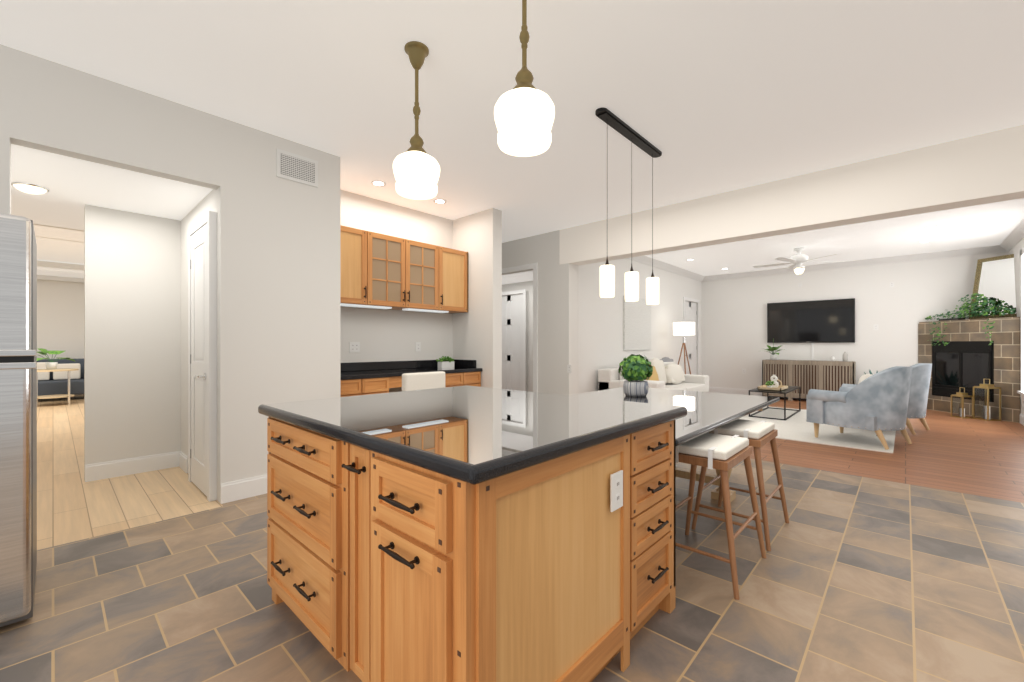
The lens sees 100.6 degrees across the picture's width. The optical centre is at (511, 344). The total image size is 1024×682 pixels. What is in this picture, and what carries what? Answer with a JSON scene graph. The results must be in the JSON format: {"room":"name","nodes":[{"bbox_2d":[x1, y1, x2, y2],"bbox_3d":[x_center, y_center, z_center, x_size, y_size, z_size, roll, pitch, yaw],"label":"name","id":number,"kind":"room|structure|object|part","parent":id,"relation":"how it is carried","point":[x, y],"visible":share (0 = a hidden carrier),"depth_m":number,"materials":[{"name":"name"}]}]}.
{"room":"kitchen","nodes":[
{"label":"kitchen","id":0,"kind":"room"},
{"bbox_2d":[11,195,83,358],"bbox_3d":[-8.118,-0.350,5.944,9.450,3.100,6.690,0,0,43],"label":"wall","id":1,"kind":"structure","parent":0,"point":[60,315],"depth_m":9.74,"materials":[{"name":"white paint"}]},
{"bbox_2d":[33,224,83,231],"bbox_3d":[-5.649,-1.300,3.657,0.060,0.100,6.450,0,0,43],"label":"crown molding","id":2,"kind":"structure","parent":1,"relation":"attached to","point":[33,224],"depth_m":4.53,"materials":[{"name":"white"}]},
{"bbox_2d":[35,236,83,242],"bbox_3d":[-7.666,-1.690,5.600,0.060,0.180,4.600,0,0,43],"label":"crown molding","id":3,"kind":"structure","parent":1,"relation":"attached to","point":[35,236],"depth_m":6.46,"materials":[{"name":"white wood"}]},
{"bbox_2d":[37,260,83,270],"bbox_3d":[-10.631,-1.720,8.345,0.060,0.120,4.600,0,0,43],"label":"crown molding","id":4,"kind":"structure","parent":1,"relation":"attached to","point":[60,266],"depth_m":9.21,"materials":[{"name":"white wood"}]},
{"bbox_2d":[37,275,83,282],"bbox_3d":[-11.472,-1.550,9.049,0.070,0.100,6.450,0,0,43],"label":"crown molding","id":5,"kind":"structure","parent":1,"relation":"attached to","point":[42,277],"depth_m":9.95,"materials":[{"name":"white wood"}]},
{"bbox_2d":[75,387,1023,503],"bbox_3d":[-2.562,1.126,7.020,15.900,0.148,15.580,0,0,43],"label":"baseboard","id":6,"kind":"structure","parent":1,"relation":"attached to","point":[242,489],"depth_m":3.87,"materials":[{"name":"white wood"}]},
{"bbox_2d":[37,394,222,549],"bbox_3d":[-7.579,1.225,5.444,11.080,0.050,6.690,0,0,43],"label":"floor","id":7,"kind":"structure","parent":0,"point":[72,505],"depth_m":3.45,"materials":[{"name":"beige wood"}]},
{"bbox_2d":[37,368,78,404],"bbox_3d":[-9.135,0.845,8.459,0.720,0.710,0.720,0,0,43],"label":"table","id":8,"kind":"object","parent":7,"relation":"on","point":[68,395],"visible":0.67,"depth_m":8.45,"materials":[{"name":"brown wood"}]},
{"bbox_2d":[37,348,74,369],"bbox_3d":[-9.119,0.281,8.453,0.642,0.416,0.738,0,0,43],"label":"potted plant","id":9,"kind":"object","parent":8,"relation":"on","point":[50,365],"visible":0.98,"depth_m":8.43,"materials":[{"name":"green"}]},
{"bbox_2d":[37,358,83,395],"bbox_3d":[-9.981,0.760,9.311,0.900,0.880,2.500,0,0,43],"label":"sofa","id":10,"kind":"object","parent":7,"relation":"on","point":[52,383],"visible":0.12,"depth_m":9.24,"materials":[{"name":"grey fabric"}]},
{"bbox_2d":[0,44,343,502],"bbox_3d":[-2.768,-0.260,2.692,0.120,2.920,3.390,0,0,43],"label":"wall","id":11,"kind":"structure","parent":0,"point":[290,328],"depth_m":3.52,"materials":[{"name":"white paint"}]},
{"bbox_2d":[190,224,206,495],"bbox_3d":[-2.591,0.119,3.505,0.596,2.138,0.090,0,0,43],"label":"closet door","id":12,"kind":"structure","parent":11,"relation":"in","point":[198,358],"depth_m":3.50,"materials":[{"name":"white wood"}]},
{"bbox_2d":[188,211,216,501],"bbox_3d":[-2.572,0.087,3.521,0.742,2.226,0.048,0,0,43],"label":"trim","id":13,"kind":"structure","parent":11,"relation":"attached to","point":[209,218],"depth_m":3.28,"materials":[{"name":"white wood"}]},
{"bbox_2d":[277,148,317,186],"bbox_3d":[-1.820,-1.500,3.618,0.013,0.230,0.335,0,0,43],"label":"air vent","id":14,"kind":"object","parent":11,"relation":"in","point":[296,168],"visible":1,"depth_m":3.61,"materials":[{"name":"white metal"}]},
{"bbox_2d":[11,144,532,284],"bbox_3d":[-2.017,-1.475,6.079,3.380,0.490,7.020,0,0,43],"label":"ceiling","id":15,"kind":"structure","parent":0,"point":[71,181],"depth_m":3.32,"materials":[{"name":"white paint"}]},
{"bbox_2d":[11,182,48,193],"bbox_3d":[-3.750,-1.205,3.309,0.200,0.050,0.200,0,0,43],"label":"light","id":16,"kind":"object","parent":15,"relation":"attached to","point":[29,188],"visible":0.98,"depth_m":3.27,"materials":[{"name":"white glass"}]},
{"bbox_2d":[344,190,451,392],"bbox_3d":[-1.530,-0.260,5.192,0.120,2.920,1.960,0,0,43],"label":"wall","id":17,"kind":"structure","parent":0,"point":[382,335],"depth_m":5.21,"materials":[{"name":"white paint"}]},
{"bbox_2d":[349,342,359,352],"bbox_3d":[-1.785,0.028,4.822,0.008,0.120,0.124,0,0,43],"label":"outlet","id":18,"kind":"object","parent":17,"relation":"attached to","point":[354,347],"visible":1,"depth_m":4.82,"materials":[{"name":"white plastic"}]},
{"bbox_2d":[340,225,467,313],"bbox_3d":[-1.343,-0.821,5.029,0.376,0.818,1.915,0,0,43],"label":"wall cabinet","id":19,"kind":"object","parent":17,"relation":"attached to","point":[379,271],"visible":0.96,"depth_m":4.88,"materials":[{"name":"brown wood"}]},
{"bbox_2d":[416,342,420,350],"bbox_3d":[-1.203,0.026,5.450,0.008,0.120,0.075,0,0,43],"label":"outlet","id":20,"kind":"object","parent":17,"relation":"attached to","point":[418,346],"visible":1,"depth_m":5.45,"materials":[{"name":"white plastic"}]},
{"bbox_2d":[452,208,503,388],"bbox_3d":[-0.476,-0.260,5.660,0.790,2.920,0.160,0,0,43],"label":"wall","id":21,"kind":"structure","parent":0,"point":[477,332],"depth_m":5.46,"materials":[{"name":"white paint"}]},
{"bbox_2d":[0,458,1023,681],"bbox_3d":[0.267,1.225,2.070,8.820,0.050,6.600,0,0,43],"label":"floor","id":22,"kind":"structure","parent":0,"point":[851,578],"depth_m":1.99,"materials":[{"name":"grey tile"}]},
{"bbox_2d":[0,213,36,626],"bbox_3d":[-2.537,0.320,1.771,0.790,1.720,0.752,0,0,43],"label":"fridge","id":23,"kind":"object","parent":22,"relation":"on","point":[18,404],"visible":1,"depth_m":1.76,"materials":[{"name":"silver metal"}]},
{"bbox_3d":[-2.089,0.060,1.718,0.060,0.080,0.222,0,0,43],"label":"handle","id":24,"kind":"part","parent":23,"relation":"part of","materials":[{"name":"silver metal"}]},
{"bbox_2d":[340,359,481,396],"bbox_3d":[-1.263,0.700,4.945,0.603,1.000,1.956,0,0,43],"label":"base cabinet","id":25,"kind":"object","parent":22,"relation":"on","point":[361,378],"visible":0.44,"depth_m":4.87,"materials":[{"name":"brown wood"}]},
{"bbox_2d":[340,359,481,380],"bbox_3d":[-1.263,0.270,4.945,0.603,0.140,1.956,0,0,43],"label":"countertop","id":26,"kind":"structure","parent":25,"relation":"on","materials":[{"name":"stone"}]},
{"bbox_2d":[436,356,453,367],"bbox_3d":[-0.849,0.221,5.455,0.131,0.154,0.249,0,0,43],"label":"potted plant","id":27,"kind":"object","parent":26,"relation":"on","point":[446,362],"visible":1,"depth_m":5.41,"materials":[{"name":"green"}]},
{"bbox_2d":[402,371,444,390],"bbox_3d":[-1.021,0.735,4.298,0.540,0.930,0.470,0,0,43],"label":"desk chair","id":28,"kind":"object","parent":22,"relation":"on","point":[420,381],"visible":0.1,"depth_m":4.08,"materials":[{"name":"white fabric"}]},
{"bbox_2d":[258,387,779,681],"bbox_3d":[0.541,0.760,2.728,1.467,0.880,3.509,0,0,43],"label":"kitchen island","id":29,"kind":"object","parent":22,"relation":"on","point":[466,533],"depth_m":1.36,"materials":[{"name":"brown wood"}]},
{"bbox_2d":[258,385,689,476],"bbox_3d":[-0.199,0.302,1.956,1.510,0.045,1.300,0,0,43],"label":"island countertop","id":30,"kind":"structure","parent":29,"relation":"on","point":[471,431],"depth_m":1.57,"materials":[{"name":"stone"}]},
{"bbox_2d":[618,354,652,396],"bbox_3d":[1.064,0.257,3.646,0.286,0.362,0.282,0,0,43],"label":"potted plant","id":31,"kind":"object","parent":29,"relation":"on","point":[636,370],"visible":1,"depth_m":3.56,"materials":[{"name":"green plant"}]},
{"bbox_2d":[676,432,766,599],"bbox_3d":[1.084,0.863,2.349,0.454,0.679,0.554,0,0,43],"label":"stool","id":32,"kind":"object","parent":22,"relation":"on","point":[724,454],"visible":0.69,"depth_m":2.21,"materials":[{"name":"brown wood"}]},
{"bbox_3d":[1.084,0.550,2.349,0.306,0.046,0.430,0,0,43],"label":"seat","id":33,"kind":"part","parent":32,"relation":"part of","materials":[{"name":"white fabric"}]},
{"bbox_2d":[691,419,788,550],"bbox_3d":[1.519,0.863,2.818,0.454,0.679,0.554,0,0,43],"label":"stool","id":34,"kind":"object","parent":22,"relation":"on","point":[758,434],"visible":0.62,"depth_m":2.71,"materials":[{"name":"brown wood"}]},
{"bbox_3d":[1.519,0.550,2.818,0.306,0.046,0.430,0,0,43],"label":"seat","id":35,"kind":"part","parent":34,"relation":"part of","materials":[{"name":"white fabric"}]},
{"bbox_2d":[0,0,1023,275],"bbox_3d":[1.927,-1.770,5.098,10.500,0.100,13.300,0,0,43],"label":"ceiling","id":36,"kind":"structure","parent":0,"point":[710,96],"depth_m":2.82,"materials":[{"name":"white paint"}]},
{"bbox_2d":[371,181,385,185],"bbox_3d":[-1.422,-1.717,4.526,0.149,0.006,0.149,0,0,34],"label":"recessed light","id":37,"kind":"object","parent":36,"relation":"in","point":[381,183],"depth_m":4.52,"materials":[{"name":"white"}]},
{"bbox_2d":[393,41,439,199],"bbox_3d":[-0.555,-1.298,2.477,0.270,0.845,0.270,0,0,43],"label":"pendant light","id":38,"kind":"object","parent":36,"relation":"hanging from","point":[416,168],"visible":1,"depth_m":2.41,"materials":[{"name":"white glass"}]},
{"bbox_2d":[434,199,445,203],"bbox_3d":[-0.864,-1.717,5.094,0.149,0.006,0.149,0,0,34],"label":"recessed light","id":39,"kind":"object","parent":36,"relation":"in","point":[440,201],"depth_m":5.09,"materials":[{"name":"white"}]},
{"bbox_2d":[494,0,554,156],"bbox_3d":[0.055,-1.298,1.884,0.270,0.845,0.270,0,0,43],"label":"pendant light","id":40,"kind":"object","parent":36,"relation":"hanging from","point":[524,111],"visible":1,"depth_m":1.80,"materials":[{"name":"white glass"}]},
{"bbox_2d":[595,107,661,304],"bbox_3d":[0.978,-1.039,3.470,0.112,1.362,1.030,0,0,43],"label":"linear pendant light","id":41,"kind":"object","parent":36,"relation":"hanging from","point":[633,136],"visible":1,"depth_m":3.42,"materials":[{"name":"black metal"}]},
{"bbox_2d":[753,247,842,274],"bbox_3d":[5.074,-1.488,7.605,1.340,0.464,1.393,0,0,43],"label":"ceiling fan","id":42,"kind":"object","parent":36,"relation":"hanging from","point":[797,261],"visible":1,"depth_m":7.51,"materials":[{"name":"white plastic"}]},
{"bbox_2d":[502,281,532,391],"bbox_3d":[0.409,-0.260,8.698,3.380,2.920,0.120,0,0,43],"label":"wall","id":43,"kind":"structure","parent":0,"point":[527,286],"depth_m":8.67,"materials":[{"name":"white paint"}]},
{"bbox_2d":[502,294,522,390],"bbox_3d":[-0.080,0.069,8.990,0.866,2.238,0.120,0,0,43],"label":"door","id":44,"kind":"structure","parent":43,"relation":"in","point":[512,342],"depth_m":8.94,"materials":[{"name":"white wood"}]},
{"bbox_2d":[502,289,525,390],"bbox_3d":[-0.090,0.037,8.983,1.012,2.326,0.020,0,0,43],"label":"door frame","id":45,"kind":"structure","parent":43,"relation":"attached to","point":[524,328],"depth_m":8.65,"materials":[{"name":"white wood"}]},
{"bbox_2d":[504,230,575,394],"bbox_3d":[0.157,-0.260,6.976,1.990,2.920,0.150,0,0,43],"label":"wall","id":46,"kind":"structure","parent":0,"point":[556,281],"depth_m":6.45,"materials":[{"name":"white paint"}]},
{"bbox_2d":[502,263,537,391],"bbox_3d":[0.001,-0.040,7.006,1.080,2.480,0.018,0,0,43],"label":"door frame","id":47,"kind":"structure","parent":46,"relation":"attached to","point":[534,266],"depth_m":6.67,"materials":[{"name":"white wood"}]},
{"bbox_2d":[560,125,1023,264],"bbox_3d":[3.364,-1.460,4.074,7.000,0.520,0.250,0,0,43],"label":"header","id":48,"kind":"object","parent":46,"relation":"attached to","point":[985,168],"visible":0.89,"depth_m":4.17,"materials":[{"name":"white paint"}]},
{"bbox_2d":[578,258,701,393],"bbox_3d":[2.804,-0.260,8.709,0.120,2.920,6.050,0,0,43],"label":"wall","id":49,"kind":"structure","parent":0,"point":[600,320],"depth_m":7.67,"materials":[{"name":"white paint"}]},
{"bbox_2d":[623,296,650,349],"bbox_3d":[2.423,-0.400,8.183,0.034,1.000,1.100,0,0,43],"label":"canvas art","id":50,"kind":"object","parent":49,"relation":"attached to","point":[636,325],"visible":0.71,"depth_m":8.11},
{"bbox_2d":[627,255,704,281],"bbox_3d":[2.894,-1.663,8.632,0.115,0.115,5.800,0,0,43],"label":"crown molding","id":51,"kind":"structure","parent":49,"relation":"attached to","point":[644,259],"depth_m":9.12,"materials":[{"name":"white wood"}]},
{"bbox_2d":[685,301,696,374],"bbox_3d":[4.326,0.074,10.268,0.120,2.228,0.866,0,0,43],"label":"door","id":52,"kind":"structure","parent":49,"relation":"in","point":[691,316],"depth_m":10.35,"materials":[{"name":"white wood"}]},
{"bbox_2d":[683,297,698,374],"bbox_3d":[4.333,0.042,10.257,0.020,2.316,1.012,0,0,43],"label":"door frame","id":53,"kind":"structure","parent":49,"relation":"attached to","point":[690,299],"depth_m":10.13,"materials":[{"name":"white wood"}]},
{"bbox_2d":[702,252,1005,388],"bbox_3d":[6.727,-0.260,9.104,5.040,2.920,0.140,0,0,43],"label":"wall","id":54,"kind":"structure","parent":0,"point":[733,343],"depth_m":8.84,"materials":[{"name":"white paint"}]},
{"bbox_2d":[767,298,854,359],"bbox_3d":[6.454,-0.310,9.244,1.570,1.280,0.062,0,0,43],"label":"television","id":55,"kind":"object","parent":54,"relation":"attached to","point":[824,321],"depth_m":9.19,"materials":[{"name":"black plastic"}]},
{"bbox_2d":[705,245,997,280],"bbox_3d":[6.654,-1.663,9.025,4.860,0.115,0.115,0,0,43],"label":"crown molding","id":56,"kind":"structure","parent":54,"relation":"attached to","point":[987,249],"depth_m":8.52,"materials":[{"name":"white wood"}]},
{"bbox_2d":[750,398,1023,502],"bbox_3d":[4.169,1.225,7.519,10.500,0.050,6.700,0,0,43],"label":"floor","id":57,"kind":"structure","parent":0,"point":[971,456],"depth_m":4.52,"materials":[{"name":"brown wood"}]},
{"bbox_2d":[598,357,708,391],"bbox_3d":[2.595,0.717,7.549,1.030,0.965,2.395,0,0,43],"label":"sofa","id":58,"kind":"object","parent":57,"relation":"on","point":[667,372],"visible":0.46,"depth_m":7.55,"materials":[{"name":"fabric"}]},
{"bbox_2d":[673,322,694,373],"bbox_3d":[3.517,0.372,8.819,0.524,1.663,0.546,0,0,43],"label":"floor lamp","id":59,"kind":"object","parent":57,"relation":"on","point":[683,328],"visible":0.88,"depth_m":8.65,"materials":[{"name":"white fabric"}]},
{"bbox_2d":[762,360,855,400],"bbox_3d":[6.313,0.770,9.098,1.600,0.860,0.410,0,0,43],"label":"console","id":60,"kind":"object","parent":57,"relation":"on","point":[806,376],"visible":0.6,"depth_m":8.92,"materials":[{"name":"brown wood"}]},
{"bbox_2d":[765,338,782,359],"bbox_3d":[5.748,0.100,9.399,0.533,0.479,0.391,0,0,43],"label":"potted plant","id":61,"kind":"object","parent":60,"relation":"on","point":[772,356],"visible":1,"depth_m":9.42,"materials":[{"name":"white"}]},
{"bbox_2d":[843,352,847,360],"bbox_3d":[6.786,0.239,8.653,0.089,0.199,0.090,0,0,43],"label":"vase","id":62,"kind":"object","parent":60,"relation":"on","point":[845,356],"depth_m":8.62,"materials":[{"name":"grey ceramic"}]},
{"bbox_2d":[739,406,895,452],"bbox_3d":[4.319,1.194,6.665,2.520,0.012,3.050,0,0,43],"label":"rug","id":63,"kind":"object","parent":57,"relation":"on","point":[797,427],"visible":0.43,"depth_m":5.69,"materials":[{"name":"white fabric"}]},
{"bbox_2d":[749,386,800,419],"bbox_3d":[4.538,0.969,7.314,0.520,0.437,1.300,0,0,43],"label":"coffee table","id":64,"kind":"object","parent":63,"relation":"on","point":[789,389],"visible":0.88,"depth_m":6.99,"materials":[{"name":"black metal"}]},
{"bbox_2d":[757,375,787,390],"bbox_3d":[4.402,0.628,7.168,0.340,0.242,0.560,0,0,43],"label":"tray","id":65,"kind":"object","parent":64,"relation":"on","point":[770,386],"visible":1,"depth_m":7.12,"materials":[{"name":"brown wood"}]},
{"bbox_2d":[806,366,912,449],"bbox_3d":[4.318,0.718,5.306,0.995,0.937,0.976,0,0,43],"label":"armchair","id":66,"kind":"object","parent":63,"relation":"on","point":[877,403],"visible":1,"depth_m":4.89,"materials":[{"name":"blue fabric"}]},
{"bbox_2d":[841,363,931,434],"bbox_3d":[5.333,0.718,6.088,0.972,0.937,0.952,0,0,43],"label":"armchair","id":67,"kind":"object","parent":63,"relation":"on","point":[919,389],"visible":0.4,"depth_m":5.63,"materials":[{"name":"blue fabric"}]},
{"bbox_2d":[918,317,1020,422],"bbox_3d":[8.145,0.385,7.318,0.806,1.630,1.564,0,0,-2],"label":"fireplace","id":68,"kind":"object","parent":57,"relation":"on","point":[968,357],"visible":0.85,"depth_m":7.15,"materials":[{"name":"tile"}]},
{"bbox_2d":[925,293,1014,345],"bbox_3d":[7.930,-0.434,7.311,0.558,0.909,1.381,0,0,-2],"label":"plant","id":69,"kind":"object","parent":68,"relation":"on","point":[964,308],"visible":1,"depth_m":7.21,"materials":[{"name":"green plant"}]},
{"bbox_2d":[969,254,1016,318],"bbox_3d":[8.112,-0.961,7.034,0.050,1.060,0.740,11,-2,-10],"label":"leaning mirror","id":70,"kind":"object","parent":68,"relation":"on","point":[994,280],"visible":0.75,"depth_m":7.10,"materials":[{"name":"brown mirror"}]},
{"bbox_2d":[951,379,1000,420],"bbox_3d":[7.519,0.872,6.899,0.361,0.655,0.421,0,0,-2],"label":"lanterns","id":71,"kind":"object","parent":57,"relation":"on","point":[980,405],"depth_m":6.84,"materials":[{"name":"gold metal"}]},
{"bbox_2d":[1006,238,1023,414],"bbox_3d":[6.678,-0.260,5.210,0.120,2.920,5.920,0,0,43],"label":"wall","id":72,"kind":"structure","parent":0,"point":[1016,249],"depth_m":6.73,"materials":[{"name":"white paint"}]},
{"bbox_2d":[998,219,1023,252],"bbox_3d":[6.551,-1.663,5.246,0.115,0.115,5.800,0,0,43],"label":"crown molding","id":73,"kind":"structure","parent":72,"relation":"attached to","point":[1013,238],"depth_m":6.67,"materials":[{"name":"white paint"}]},
{"bbox_2d":[1017,247,1023,400],"bbox_3d":[7.202,-0.305,5.835,0.140,2.270,1.690,0,0,43],"label":"window","id":74,"kind":"structure","parent":72,"relation":"in","point":[1021,392],"depth_m":6.39,"materials":[{"name":"white"}]}
]}

